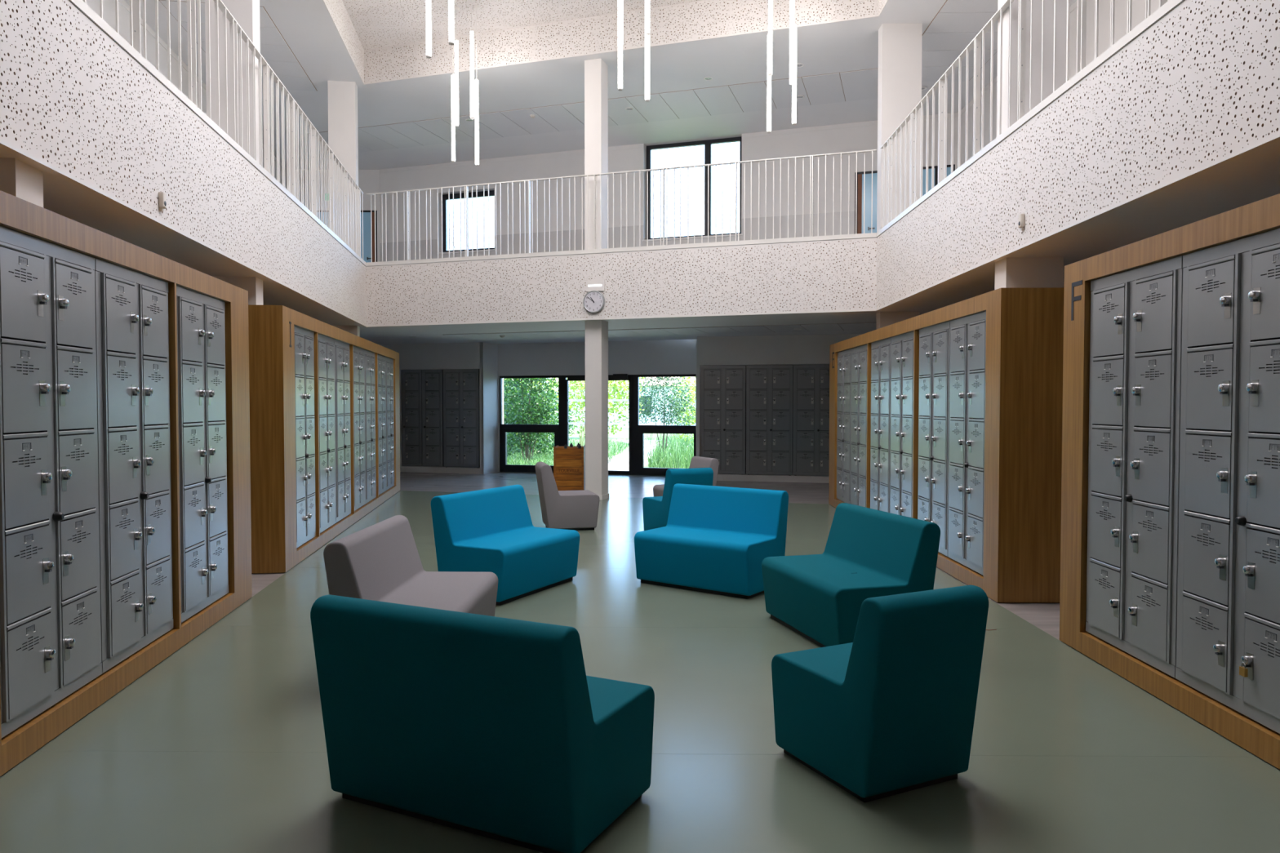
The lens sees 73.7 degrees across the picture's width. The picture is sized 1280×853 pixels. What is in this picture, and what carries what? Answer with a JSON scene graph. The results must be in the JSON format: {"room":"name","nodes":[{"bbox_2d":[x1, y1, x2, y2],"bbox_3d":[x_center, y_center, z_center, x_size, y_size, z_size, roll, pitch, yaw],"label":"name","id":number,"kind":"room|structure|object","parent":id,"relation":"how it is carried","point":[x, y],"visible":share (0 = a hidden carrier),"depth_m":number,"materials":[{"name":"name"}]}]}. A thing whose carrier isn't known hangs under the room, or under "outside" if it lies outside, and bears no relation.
{"room":"school locker hall","nodes":[
{"label":"school locker hall","id":0,"kind":"room"},
{"bbox_2d":[0,0,366,325],"bbox_3d":[-3.766,-2.011,8.589,0.012,0.990,11.394,0,2,-8],"label":"wall","id":1,"kind":"structure","parent":0,"point":[73,100],"depth_m":5.76,"materials":[{"name":"concrete"}]},
{"bbox_2d":[0,139,366,327],"bbox_3d":[-3.208,-1.403,4.603,0.050,0.016,19.475,0,2,-8],"label":"trim","id":2,"kind":"structure","parent":1,"relation":"attached to","point":[3,145],"depth_m":5.68,"materials":[{"name":"white paint"}]},
{"bbox_2d":[68,0,366,266],"bbox_3d":[-3.241,-2.432,4.569,0.122,0.060,19.475,0,2,-8],"label":"trim","id":3,"kind":"structure","parent":1,"relation":"attached to","point":[83,7],"depth_m":6.52,"materials":[{"name":"white metal"}]},
{"bbox_2d":[82,0,363,259],"bbox_3d":[-3.905,-3.160,9.201,0.063,1.142,9.980,0,2,-8],"label":"railing","id":4,"kind":"object","parent":3,"relation":"on","point":[292,126],"visible":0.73,"depth_m":8.62,"materials":[{"name":"white metal"}]},
{"bbox_2d":[86,0,287,189],"bbox_3d":[-6.251,-2.361,7.123,0.200,7.330,24.666,0,2,-8],"label":"wall","id":5,"kind":"structure","parent":0,"point":[108,6],"depth_m":12.03,"materials":[{"name":"white paint"}]},
{"bbox_2d":[118,0,286,171],"bbox_3d":[-6.147,-5.425,7.055,0.010,0.080,24.666,0,2,-8],"label":"trim","id":6,"kind":"structure","parent":5,"relation":"attached to","point":[122,2],"depth_m":12.40,"materials":[{"name":"white paint"}]},
{"bbox_2d":[288,169,379,262],"bbox_3d":[-7.023,-4.435,19.444,2.274,3.860,0.321,0,2,0],"label":"wall","id":7,"kind":"structure","parent":0,"point":[368,180],"depth_m":19.27,"materials":[{"name":"white paint"}]},
{"bbox_2d":[310,210,377,262],"bbox_3d":[-6.777,-3.848,19.383,1.660,2.090,0.100,0,2,-1],"label":"door","id":8,"kind":"structure","parent":7,"relation":"in","point":[366,214],"depth_m":19.35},
{"bbox_2d":[322,0,364,84],"bbox_3d":[-4.308,-5.889,12.284,0.024,0.560,3.717,0,2,-8],"label":"wall","id":9,"kind":"structure","parent":0,"point":[336,9],"depth_m":12.73,"materials":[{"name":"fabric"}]},
{"bbox_2d":[379,342,498,474],"bbox_3d":[-5.694,-0.437,19.042,5.277,2.830,0.708,0,2,16],"label":"wall","id":10,"kind":"structure","parent":0,"point":[483,355],"depth_m":18.26,"materials":[{"name":"white paint"}]},
{"bbox_2d":[400,369,422,466],"bbox_3d":[-4.889,-0.192,18.672,0.490,2.085,0.491,0,2,16],"label":"locker","id":11,"kind":"object","parent":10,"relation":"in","point":[411,380],"visible":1,"depth_m":18.46,"materials":[{"name":"grey metal"}]},
{"bbox_2d":[421,368,443,466],"bbox_3d":[-4.409,-0.188,18.532,0.490,2.085,0.491,0,2,16],"label":"locker","id":12,"kind":"object","parent":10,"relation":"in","point":[432,380],"visible":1,"depth_m":18.32,"materials":[{"name":"grey metal"}]},
{"bbox_2d":[400,367,481,468],"bbox_3d":[-4.277,-0.191,18.262,1.925,2.130,0.012,0,2,16],"label":"trim","id":13,"kind":"structure","parent":10,"relation":"attached to","point":[479,368],"depth_m":18.01,"materials":[{"name":"white paint"}]},
{"bbox_2d":[443,368,479,467],"bbox_3d":[-3.752,-0.176,18.339,0.834,2.097,0.496,0,2,16],"label":"locker","id":14,"kind":"object","parent":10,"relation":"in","point":[461,420],"visible":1,"depth_m":18.13,"materials":[{"name":"grey metal"}]},
{"bbox_2d":[342,0,702,49],"bbox_3d":[-0.700,-6.186,12.685,8.600,0.012,3.300,0,2,0],"label":"ceiling","id":15,"kind":"structure","parent":0,"point":[377,24],"depth_m":12.83,"materials":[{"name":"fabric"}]},
{"bbox_2d":[451,0,456,162],"bbox_3d":[-2.710,-5.006,12.367,0.100,2.330,0.100,0,2,0],"label":"pendant light","id":16,"kind":"object","parent":15,"relation":"hanging from","point":[453,120],"visible":0.84,"depth_m":12.36,"materials":[{"name":"white metal"}]},
{"bbox_2d":[453,6,459,126],"bbox_3d":[-2.710,-5.313,12.609,0.100,1.730,0.100,0,2,0],"label":"pendant light","id":17,"kind":"object","parent":15,"relation":"hanging from","point":[456,9],"visible":0.88,"depth_m":12.59,"materials":[{"name":"white metal"}]},
{"bbox_2d":[468,0,475,119],"bbox_3d":[-2.420,-5.304,12.289,0.100,1.730,0.100,0,2,0],"label":"pendant light","id":18,"kind":"object","parent":15,"relation":"hanging from","point":[472,67],"visible":1,"depth_m":12.28,"materials":[{"name":"white metal"}]},
{"bbox_2d":[472,4,479,166],"bbox_3d":[-2.405,-5.011,12.567,0.100,2.330,0.100,0,2,0],"label":"pendant light","id":19,"kind":"object","parent":15,"relation":"hanging from","point":[476,7],"visible":1,"depth_m":12.56,"materials":[{"name":"white metal"}]},
{"bbox_2d":[497,339,696,471],"bbox_3d":[-0.796,-0.780,18.049,5.150,3.570,0.250,0,2,16],"label":"wall","id":20,"kind":"structure","parent":0,"point":[664,357],"depth_m":18.00,"materials":[{"name":"white paint"}]},
{"bbox_2d":[499,373,696,475],"bbox_3d":[-0.929,-0.048,18.023,4.420,2.108,0.150,0,2,16],"label":"window","id":21,"kind":"structure","parent":20,"relation":"in","point":[636,432],"depth_m":17.96,"materials":[{"name":"black metal"}]},
{"bbox_2d":[124,0,1076,169],"bbox_3d":[-1.084,-5.751,7.054,13.748,0.590,24.419,0,2,0],"label":"ceiling","id":22,"kind":"structure","parent":0,"point":[404,122],"depth_m":14.19,"materials":[{"name":"paint"}]},
{"bbox_2d":[363,0,879,84],"bbox_3d":[-0.658,-5.905,12.867,8.231,0.560,0.024,1,2,18],"label":"wall","id":23,"kind":"structure","parent":0,"point":[703,20],"depth_m":12.83,"materials":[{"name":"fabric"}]},
{"bbox_2d":[365,237,877,325],"bbox_3d":[-0.658,-2.131,12.970,8.231,0.990,0.024,1,2,18],"label":"wall","id":24,"kind":"structure","parent":0,"point":[828,275],"depth_m":12.76,"materials":[{"name":"paint"}]},
{"bbox_2d":[582,290,604,313],"bbox_3d":[-0.698,-1.894,12.958,0.344,0.344,0.047,1,2,18],"label":"wall clock","id":25,"kind":"object","parent":24,"relation":"attached to","point":[593,301],"visible":1,"depth_m":12.94,"materials":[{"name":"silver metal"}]},
{"bbox_2d":[586,279,604,291],"bbox_3d":[-0.680,-2.141,12.957,0.300,0.170,0.026,1,2,18],"label":"emergency light","id":26,"kind":"object","parent":24,"relation":"attached to","point":[591,285],"visible":1,"depth_m":12.95,"materials":[{"name":"white plastic"}]},
{"bbox_2d":[366,309,875,327],"bbox_3d":[-0.654,-1.633,12.995,8.230,0.016,0.050,1,2,18],"label":"trim","id":27,"kind":"structure","parent":24,"relation":"attached to","point":[872,309],"depth_m":12.82,"materials":[{"name":"white paint"}]},
{"bbox_2d":[365,232,877,266],"bbox_3d":[-0.644,-2.663,12.999,8.231,0.060,0.122,1,2,18],"label":"trim","id":28,"kind":"structure","parent":24,"relation":"on","point":[869,235],"depth_m":12.76,"materials":[{"name":"white metal"}]},
{"bbox_2d":[366,149,876,262],"bbox_3d":[-0.644,-3.264,12.984,8.171,1.142,0.062,1,2,18],"label":"railing","id":29,"kind":"object","parent":28,"relation":"on","point":[595,175],"visible":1,"depth_m":12.98,"materials":[{"name":"white metal"}]},
{"bbox_2d":[0,471,1279,852],"bbox_3d":[-1.350,1.351,7.640,15.300,0.120,25.200,0,2,0],"label":"floor","id":30,"kind":"structure","parent":0,"point":[220,746],"depth_m":3.68,"materials":[{"name":"grey plastic"}]},
{"bbox_2d":[0,157,43,207],"bbox_3d":[-3.505,-2.010,4.539,0.450,6.770,0.262,0,2,-8],"label":"column","id":31,"kind":"structure","parent":30,"relation":"on","point":[19,179],"depth_m":4.52,"materials":[{"name":"white paint"}]},
{"bbox_2d":[0,190,252,776],"bbox_3d":[-2.992,0.194,4.704,0.500,2.355,3.643,0,2,-8],"label":"surround","id":32,"kind":"object","parent":30,"relation":"on","point":[16,214],"visible":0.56,"depth_m":5.16,"materials":[{"name":"brown wood"}]},
{"bbox_2d":[0,226,102,737],"bbox_3d":[-2.851,0.222,3.807,0.496,2.097,0.876,0,2,-8],"label":"locker","id":33,"kind":"object","parent":32,"relation":"on","point":[51,624],"visible":1,"depth_m":3.77,"materials":[{"name":"grey metal"}]},
{"bbox_2d":[94,257,173,673],"bbox_3d":[-2.971,0.198,4.683,0.496,2.097,0.876,0,2,-8],"label":"locker","id":34,"kind":"object","parent":32,"relation":"on","point":[132,326],"visible":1,"depth_m":4.61,"materials":[{"name":"grey metal"}]},
{"bbox_2d":[176,285,228,622],"bbox_3d":[-3.102,0.172,5.644,0.496,2.097,0.894,0,2,-8],"label":"locker","id":35,"kind":"object","parent":32,"relation":"on","point":[201,318],"visible":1,"depth_m":5.59,"materials":[{"name":"grey metal"}]},
{"bbox_2d":[204,0,263,305],"bbox_3d":[-4.141,-2.125,8.737,0.450,6.770,0.250,0,2,-8],"label":"column","id":36,"kind":"structure","parent":30,"relation":"on","point":[246,12],"depth_m":8.59,"materials":[{"name":"white paint"}]},
{"bbox_2d":[248,304,399,573],"bbox_3d":[-3.864,0.021,11.012,0.502,2.355,7.178,0,2,-8],"label":"surround","id":37,"kind":"object","parent":30,"relation":"on","point":[271,327],"visible":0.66,"depth_m":7.50,"materials":[{"name":"brown wood"}]},
{"bbox_2d":[293,325,315,548],"bbox_3d":[-3.467,0.100,8.272,0.496,2.097,0.864,0,2,-8],"label":"locker","id":38,"kind":"object","parent":37,"relation":"on","point":[304,339],"visible":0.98,"depth_m":8.29,"materials":[{"name":"grey metal"}]},
{"bbox_2d":[317,333,335,533],"bbox_3d":[-3.597,0.074,9.206,0.496,2.097,0.869,0,2,-8],"label":"locker","id":39,"kind":"object","parent":37,"relation":"on","point":[325,344],"visible":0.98,"depth_m":9.17,"materials":[{"name":"grey metal"}]},
{"bbox_2d":[333,339,351,523],"bbox_3d":[-3.717,0.050,10.077,0.496,2.097,0.869,0,2,-8],"label":"locker","id":40,"kind":"object","parent":37,"relation":"on","point":[341,349],"visible":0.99,"depth_m":10.00,"materials":[{"name":"grey metal"}]},
{"bbox_2d":[352,345,365,511],"bbox_3d":[-3.850,0.024,11.037,0.496,2.097,0.849,0,2,-8],"label":"locker","id":41,"kind":"object","parent":37,"relation":"on","point":[358,353],"visible":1,"depth_m":11.01,"materials":[{"name":"grey metal"}]},
{"bbox_2d":[364,349,376,504],"bbox_3d":[-3.969,0.001,11.889,0.496,2.097,0.849,0,2,-8],"label":"locker","id":42,"kind":"object","parent":37,"relation":"on","point":[369,357],"visible":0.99,"depth_m":11.82,"materials":[{"name":"grey metal"}]},
{"bbox_2d":[377,354,386,495],"bbox_3d":[-4.099,-0.025,12.835,0.496,2.097,0.829,0,2,-8],"label":"locker","id":43,"kind":"object","parent":37,"relation":"on","point":[381,359],"visible":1,"depth_m":12.81,"materials":[{"name":"grey metal"}]},
{"bbox_2d":[385,356,394,490],"bbox_3d":[-4.215,-0.048,13.666,0.496,2.097,0.829,0,2,-8],"label":"locker","id":44,"kind":"object","parent":37,"relation":"on","point":[388,362],"visible":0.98,"depth_m":13.59,"materials":[{"name":"grey metal"}]},
{"bbox_2d":[327,80,359,337],"bbox_3d":[-4.904,-2.274,14.171,0.430,6.770,0.220,0,2,-8],"label":"column","id":45,"kind":"structure","parent":30,"relation":"on","point":[343,135],"depth_m":14.00,"materials":[{"name":"white paint"}]},
{"bbox_2d":[323,515,497,616],"bbox_3d":[-1.268,0.973,4.925,0.700,0.785,1.075,0,2,2],"label":"sofa","id":46,"kind":"object","parent":30,"relation":"on","point":[380,562],"visible":0.5,"depth_m":4.82,"materials":[{"name":"grey fabric"}]},
{"bbox_2d":[310,594,654,852],"bbox_3d":[-0.576,1.020,3.211,1.075,0.785,0.700,1,2,26],"label":"sofa","id":47,"kind":"object","parent":30,"relation":"on","point":[493,727],"visible":1,"depth_m":2.91,"materials":[{"name":"teal fabric"}]},
{"bbox_2d":[431,484,579,605],"bbox_3d":[-1.061,0.919,6.902,0.700,0.785,1.075,1,2,27],"label":"sofa","id":48,"kind":"object","parent":30,"relation":"on","point":[491,530],"visible":0.9,"depth_m":6.68,"materials":[{"name":"blue fabric"}]},
{"bbox_2d":[534,462,599,530],"bbox_3d":[-0.878,0.827,10.248,0.700,0.785,0.535,0,2,-14],"label":"chair","id":49,"kind":"object","parent":30,"relation":"on","point":[576,510],"visible":0.91,"depth_m":10.00,"materials":[{"name":"grey fabric"}]},
{"bbox_2d":[553,445,585,490],"bbox_3d":[-1.184,0.717,14.431,0.505,0.775,0.420,0,2,1],"label":"wooden crate","id":50,"kind":"object","parent":30,"relation":"on","point":[569,464],"visible":0.91,"depth_m":14.23,"materials":[{"name":"orange wood"}]},
{"bbox_2d":[584,57,608,500],"bbox_3d":[-0.677,-2.251,13.316,0.297,6.770,0.318,1,2,19],"label":"column","id":51,"kind":"structure","parent":30,"relation":"on","point":[596,70],"depth_m":13.20,"materials":[{"name":"white paint"}]},
{"bbox_2d":[642,467,713,530],"bbox_3d":[0.420,0.844,9.613,0.535,0.785,0.700,-1,2,-26],"label":"chair","id":52,"kind":"object","parent":30,"relation":"on","point":[655,508],"visible":0.5,"depth_m":9.35,"materials":[{"name":"blue fabric"}]},
{"bbox_2d":[653,456,719,496],"bbox_3d":[0.597,0.802,11.154,0.700,0.785,0.535,-1,2,-25],"label":"chair","id":53,"kind":"object","parent":30,"relation":"on","point":[696,461],"visible":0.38,"depth_m":11.10,"materials":[{"name":"grey fabric"}]},
{"bbox_2d":[634,483,788,599],"bbox_3d":[0.585,0.914,7.054,1.075,0.785,0.700,1,2,36],"label":"sofa","id":54,"kind":"object","parent":30,"relation":"on","point":[714,540],"visible":0.94,"depth_m":6.93,"materials":[{"name":"blue fabric"}]},
{"bbox_2d":[761,502,940,647],"bbox_3d":[1.327,0.956,5.547,0.700,0.785,1.075,0,2,-15],"label":"sofa","id":55,"kind":"object","parent":30,"relation":"on","point":[818,597],"visible":0.84,"depth_m":5.34,"materials":[{"name":"teal fabric"}]},
{"bbox_2d":[771,585,988,803],"bbox_3d":[0.958,1.012,3.498,0.535,0.785,0.700,-1,2,-26],"label":"chair","id":56,"kind":"object","parent":30,"relation":"on","point":[889,711],"visible":1,"depth_m":3.24,"materials":[{"name":"teal fabric"}]},
{"bbox_2d":[875,22,922,329],"bbox_3d":[3.642,-2.216,12.043,0.554,6.770,0.221,0,2,0],"label":"column","id":57,"kind":"structure","parent":30,"relation":"on","point":[900,45],"depth_m":11.88,"materials":[{"name":"white paint"}]},
{"bbox_2d":[828,287,1064,603],"bbox_3d":[2.988,0.062,9.485,0.502,2.355,6.260,0,2,1],"label":"surround","id":58,"kind":"object","parent":30,"relation":"on","point":[1024,349],"visible":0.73,"depth_m":6.37,"materials":[{"name":"brown wood"}]},
{"bbox_2d":[836,348,852,503],"bbox_3d":[3.015,0.004,11.764,0.496,2.097,0.884,0,2,1],"label":"locker","id":59,"kind":"object","parent":58,"relation":"on","point":[844,357],"visible":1,"depth_m":11.68,"materials":[{"name":"grey metal"}]},
{"bbox_2d":[850,344,866,507],"bbox_3d":[2.998,0.029,10.870,0.496,2.097,0.884,0,2,1],"label":"locker","id":60,"kind":"object","parent":58,"relation":"on","point":[859,357],"visible":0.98,"depth_m":10.88,"materials":[{"name":"grey metal"}]},
{"bbox_2d":[870,337,891,512],"bbox_3d":[2.978,0.056,9.858,0.496,2.097,0.869,0,2,1],"label":"locker","id":61,"kind":"object","parent":58,"relation":"on","point":[881,350],"visible":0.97,"depth_m":9.77,"materials":[{"name":"grey metal"}]},
{"bbox_2d":[889,331,914,518],"bbox_3d":[2.961,0.080,8.978,0.496,2.097,0.869,0,2,1],"label":"locker","id":62,"kind":"object","parent":58,"relation":"on","point":[902,345],"visible":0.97,"depth_m":8.94,"materials":[{"name":"grey metal"}]},
{"bbox_2d":[917,320,950,556],"bbox_3d":[2.942,0.108,7.984,0.496,2.097,0.879,0,2,1],"label":"locker","id":63,"kind":"object","parent":58,"relation":"on","point":[934,340],"visible":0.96,"depth_m":7.90,"materials":[{"name":"grey metal"}]},
{"bbox_2d":[947,311,986,575],"bbox_3d":[2.925,0.132,7.094,0.496,2.097,0.879,0,2,1],"label":"locker","id":64,"kind":"object","parent":58,"relation":"on","point":[967,334],"visible":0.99,"depth_m":7.09,"materials":[{"name":"grey metal"}]},
{"bbox_2d":[994,0,1066,289],"bbox_3d":[3.478,-2.095,7.617,0.505,6.770,0.263,0,2,0],"label":"column","id":65,"kind":"structure","parent":30,"relation":"on","point":[1043,272],"depth_m":7.47,"materials":[{"name":"white paint"}]},
{"bbox_2d":[1059,193,1279,769],"bbox_3d":[2.872,0.208,4.195,0.502,2.355,2.306,0,2,1],"label":"surround","id":66,"kind":"object","parent":30,"relation":"on","point":[1262,215],"visible":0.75,"depth_m":4.90,"materials":[{"name":"brown wood"}]},
{"bbox_2d":[1085,255,1182,678],"bbox_3d":[2.864,0.199,4.639,0.496,2.097,0.879,0,2,1],"label":"locker","id":67,"kind":"object","parent":66,"relation":"on","point":[1135,334],"visible":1,"depth_m":4.56,"materials":[{"name":"grey metal"}]},
{"bbox_2d":[1175,227,1279,733],"bbox_3d":[2.846,0.224,3.753,0.496,2.097,0.879,0,2,1],"label":"locker","id":68,"kind":"object","parent":66,"relation":"on","point":[1228,583],"visible":1,"depth_m":3.80,"materials":[{"name":"grey metal"}]},
{"bbox_2d":[0,141,1279,344],"bbox_3d":[-1.084,-1.957,7.159,13.748,0.980,24.419,0,2,0],"label":"ceiling","id":69,"kind":"structure","parent":0,"point":[1255,176],"depth_m":7.59,"materials":[{"name":"paint"}]},
{"bbox_2d":[379,116,958,252],"bbox_3d":[0.033,-4.383,17.557,12.339,3.860,0.340,1,2,18],"label":"wall","id":70,"kind":"structure","parent":0,"point":[864,137],"depth_m":17.46,"materials":[{"name":"white paint"}]},
{"bbox_2d":[436,190,495,253],"bbox_3d":[-3.765,-4.475,18.712,1.416,1.340,0.250,1,2,18],"label":"window","id":71,"kind":"structure","parent":70,"relation":"in","point":[491,193],"depth_m":18.88,"materials":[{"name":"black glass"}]},
{"bbox_2d":[379,210,854,262],"bbox_3d":[-0.044,-3.424,17.427,12.289,1.350,0.004,1,2,18],"label":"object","id":72,"kind":"structure","parent":70,"relation":"attached to","point":[844,215],"depth_m":17.50,"materials":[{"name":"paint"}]},
{"bbox_2d":[378,112,958,173],"bbox_3d":[-0.045,-5.708,17.363,12.289,0.080,0.008,1,2,18],"label":"trim","id":73,"kind":"structure","parent":70,"relation":"attached to","point":[955,114],"depth_m":17.53,"materials":[{"name":"white paint"}]},
{"bbox_2d":[642,136,742,241],"bbox_3d":[1.067,-4.752,17.141,2.054,1.980,0.270,1,2,18],"label":"window","id":74,"kind":"structure","parent":70,"relation":"in","point":[708,144],"depth_m":17.12,"materials":[{"name":"black metal"}]},
{"bbox_2d":[854,164,955,234],"bbox_3d":[4.908,-3.744,15.880,1.769,2.075,0.100,1,2,18],"label":"door","id":75,"kind":"structure","parent":70,"relation":"in","point":[868,182],"depth_m":16.04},
{"bbox_2d":[695,333,862,483],"bbox_3d":[3.620,-0.366,16.461,5.272,2.830,1.008,0,2,13],"label":"wall niche","id":76,"kind":"object","parent":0,"point":[797,348],"visible":0.2,"depth_m":16.21,"materials":[{"name":"white paint"}]},
{"bbox_2d":[700,364,746,475],"bbox_3d":[1.636,-0.129,16.613,0.874,2.097,0.496,0,2,13],"label":"locker","id":77,"kind":"object","parent":76,"relation":"in","point":[722,388],"visible":0.99,"depth_m":16.40,"materials":[{"name":"grey metal"}]},
{"bbox_2d":[697,362,829,456],"bbox_3d":[2.453,-0.137,16.205,2.710,2.135,0.012,0,2,13],"label":"trim","id":78,"kind":"structure","parent":76,"relation":"attached to","point":[784,362],"depth_m":16.29,"materials":[{"name":"white paint"}]},
{"bbox_2d":[746,364,793,475],"bbox_3d":[2.501,-0.124,16.420,0.874,2.097,0.496,0,2,13],"label":"locker","id":79,"kind":"object","parent":76,"relation":"in","point":[769,388],"visible":0.99,"depth_m":16.21,"materials":[{"name":"grey metal"}]},
{"bbox_2d":[792,364,829,475],"bbox_3d":[3.363,-0.118,16.228,0.874,2.097,0.496,0,2,13],"label":"locker","id":80,"kind":"object","parent":76,"relation":"in","point":[811,420],"visible":0.84,"depth_m":16.04,"materials":[{"name":"grey metal"}]},
{"bbox_2d":[960,0,1159,165],"bbox_3d":[5.732,-2.310,5.245,0.200,7.330,20.619,0,2,1],"label":"wall","id":81,"kind":"structure","parent":0,"point":[1121,6],"depth_m":10.86,"materials":[{"name":"white paint"}]},
{"bbox_2d":[876,0,1279,309],"bbox_3d":[3.144,-1.977,7.339,0.024,0.990,8.784,0,2,2],"label":"wall","id":82,"kind":"structure","parent":0,"point":[1199,87],"depth_m":5.57,"materials":[{"name":"paint"}]},
{"bbox_2d":[876,0,1185,236],"bbox_3d":[3.087,-2.398,3.325,0.122,0.060,16.787,0,2,1],"label":"trim","id":83,"kind":"structure","parent":82,"relation":"attached to","point":[1170,5],"depth_m":6.36,"materials":[{"name":"white metal"}]},
{"bbox_2d":[880,0,1168,227],"bbox_3d":[3.209,-3.127,7.982,0.063,1.142,7.334,0,2,2],"label":"railing","id":84,"kind":"object","parent":83,"relation":"on","point":[942,83],"visible":0.84,"depth_m":8.13,"materials":[{"name":"white metal"}]},
{"bbox_3d":[-0.550,-5.938,2.938,8.300,0.050,16.200,0,2,0],"label":"ceiling","id":85,"kind":"structure","parent":0,"visible":0},
{"bbox_2d":[426,0,431,58],"bbox_3d":[-2.140,-4.903,8.619,0.100,2.330,0.100,0,2,0],"label":"pendant light","id":86,"kind":"object","parent":85,"relation":"hanging from","point":[428,36],"visible":1,"depth_m":8.62,"materials":[{"name":"white metal"}]},
{"bbox_2d":[448,0,454,44],"bbox_3d":[-1.840,-4.894,8.299,0.100,2.330,0.100,0,2,0],"label":"pendant light","id":87,"kind":"object","parent":85,"relation":"hanging from","point":[451,2],"visible":1,"depth_m":8.30,"materials":[{"name":"white metal"}]},
{"bbox_2d":[617,0,622,90],"bbox_3d":[-0.220,-4.928,9.518,0.100,2.330,0.100,0,2,0],"label":"pendant light","id":88,"kind":"object","parent":85,"relation":"hanging from","point":[620,2],"visible":1,"depth_m":9.52,"materials":[{"name":"white metal"}]},
{"bbox_2d":[644,34,649,102],"bbox_3d":[0.085,-4.937,9.868,0.100,2.330,0.100,0,2,0],"label":"pendant light","id":89,"kind":"object","parent":85,"relation":"hanging from","point":[646,37],"visible":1,"depth_m":9.87,"materials":[{"name":"white metal"}]},
{"bbox_2d":[644,0,649,35],"bbox_3d":[0.085,-5.227,9.480,0.100,1.730,0.100,0,2,0],"label":"pendant light","id":90,"kind":"object","parent":85,"relation":"hanging from","point":[646,2],"visible":1,"depth_m":9.48,"materials":[{"name":"white metal"}]},
{"bbox_2d":[766,33,771,133],"bbox_3d":[1.670,-4.969,11.018,0.100,2.330,0.100,0,2,0],"label":"pendant light","id":91,"kind":"object","parent":85,"relation":"hanging from","point":[769,77],"visible":0.64,"depth_m":11.02,"materials":[{"name":"white metal"}]},
{"bbox_2d":[768,0,773,75],"bbox_3d":[1.630,-5.259,10.660,0.100,1.730,0.100,0,2,0],"label":"pendant light","id":92,"kind":"object","parent":85,"relation":"hanging from","point":[770,2],"visible":1,"depth_m":10.65,"materials":[{"name":"white metal"}]},
{"bbox_2d":[789,0,794,84],"bbox_3d":[1.950,-5.268,10.960,0.100,1.730,0.100,0,2,0],"label":"pendant light","id":93,"kind":"object","parent":85,"relation":"hanging from","point":[792,2],"visible":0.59,"depth_m":10.95,"materials":[{"name":"white metal"}]},
{"bbox_2d":[791,0,796,125],"bbox_3d":[1.940,-4.960,10.708,0.100,2.330,0.100,0,2,0],"label":"pendant light","id":94,"kind":"object","parent":85,"relation":"hanging from","point":[794,24],"visible":1,"depth_m":10.70,"materials":[{"name":"white metal"}]},
{"label":"outside","id":95,"kind":"structure","parent":0,"visible":0},
{"bbox_2d":[507,422,693,468],"bbox_3d":[0.000,0.221,53.226,120.000,0.240,73.600,0,2,0],"label":"garden","id":96,"kind":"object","parent":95,"point":[624,433],"depth_m":40.11,"materials":[{"name":"plant"}]},
{"bbox_2d":[503,377,558,464],"bbox_3d":[-2.906,-0.604,21.671,1.850,3.147,1.653,1,2,22],"label":"shrub","id":97,"kind":"object","parent":96,"relation":"on","point":[536,414],"visible":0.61,"depth_m":21.44,"materials":[{"name":"green plant"}]},
{"bbox_2d":[503,378,574,456],"bbox_3d":[-3.443,-0.310,24.159,3.220,2.538,1.752,0,2,-15],"label":"shrub","id":98,"kind":"object","parent":96,"relation":"on","point":[570,420],"visible":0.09,"depth_m":24.10,"materials":[{"name":"green plant"}]},
{"bbox_2d":[566,377,613,446],"bbox_3d":[-1.559,-0.573,25.009,1.585,2.909,1.259,0,2,0],"label":"shrub","id":99,"kind":"object","parent":96,"relation":"on","point":[581,442],"visible":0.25,"depth_m":25.00,"materials":[{"name":"green plant"}]},
{"bbox_2d":[546,377,649,437],"bbox_3d":[-2.197,-1.497,37.948,5.318,4.051,3.230,0,2,0],"label":"tree","id":100,"kind":"object","parent":96,"relation":"on","point":[619,396],"visible":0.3,"depth_m":37.69,"materials":[{"name":"green plant"}]},
{"bbox_2d":[506,433,693,468],"bbox_3d":[-2.049,0.519,25.931,14.614,0.660,14.810,0,2,0],"label":"grass","id":101,"kind":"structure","parent":96,"relation":"on","point":[682,452],"depth_m":21.82,"materials":[{"name":"green plant"}]},
{"bbox_2d":[551,376,695,428],"bbox_3d":[0.500,-2.447,54.953,12.000,5.000,7.000,0,2,0],"label":"sky","id":102,"kind":"structure","parent":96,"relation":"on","point":[611,417],"depth_m":51.99,"materials":[{"name":"white"}]},
{"bbox_2d":[608,440,675,471],"bbox_3d":[0.199,0.812,27.003,4.679,0.015,18.128,0,2,6],"label":"garden path","id":103,"kind":"structure","parent":96,"relation":"on","point":[620,462],"depth_m":22.86,"materials":[{"name":"white concrete"}]},
{"bbox_2d":[639,377,695,453],"bbox_3d":[0.628,-0.509,22.393,1.768,2.914,1.278,0,2,0],"label":"shrub","id":104,"kind":"object","parent":96,"relation":"on","point":[648,413],"visible":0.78,"depth_m":22.28,"materials":[{"name":"green plant"}]},
{"bbox_2d":[665,378,695,443],"bbox_3d":[1.798,-0.374,26.515,2.021,2.418,1.703,0,2,0],"label":"shrub","id":105,"kind":"object","parent":96,"relation":"on","point":[691,388],"visible":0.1,"depth_m":26.35,"materials":[{"name":"green plant"}]},
{"bbox_3d":[2.928,-1.747,-1.048,0.220,0.990,8.000,0,2,0],"label":"wall","id":106,"kind":"structure","parent":0,"visible":0},
{"bbox_2d":[875,133,1279,311],"bbox_3d":[3.053,-1.369,3.354,0.050,0.016,16.787,0,2,1],"label":"trim","id":107,"kind":"structure","parent":106,"relation":"attached to","point":[1275,139],"depth_m":5.45,"materials":[{"name":"white metal"}]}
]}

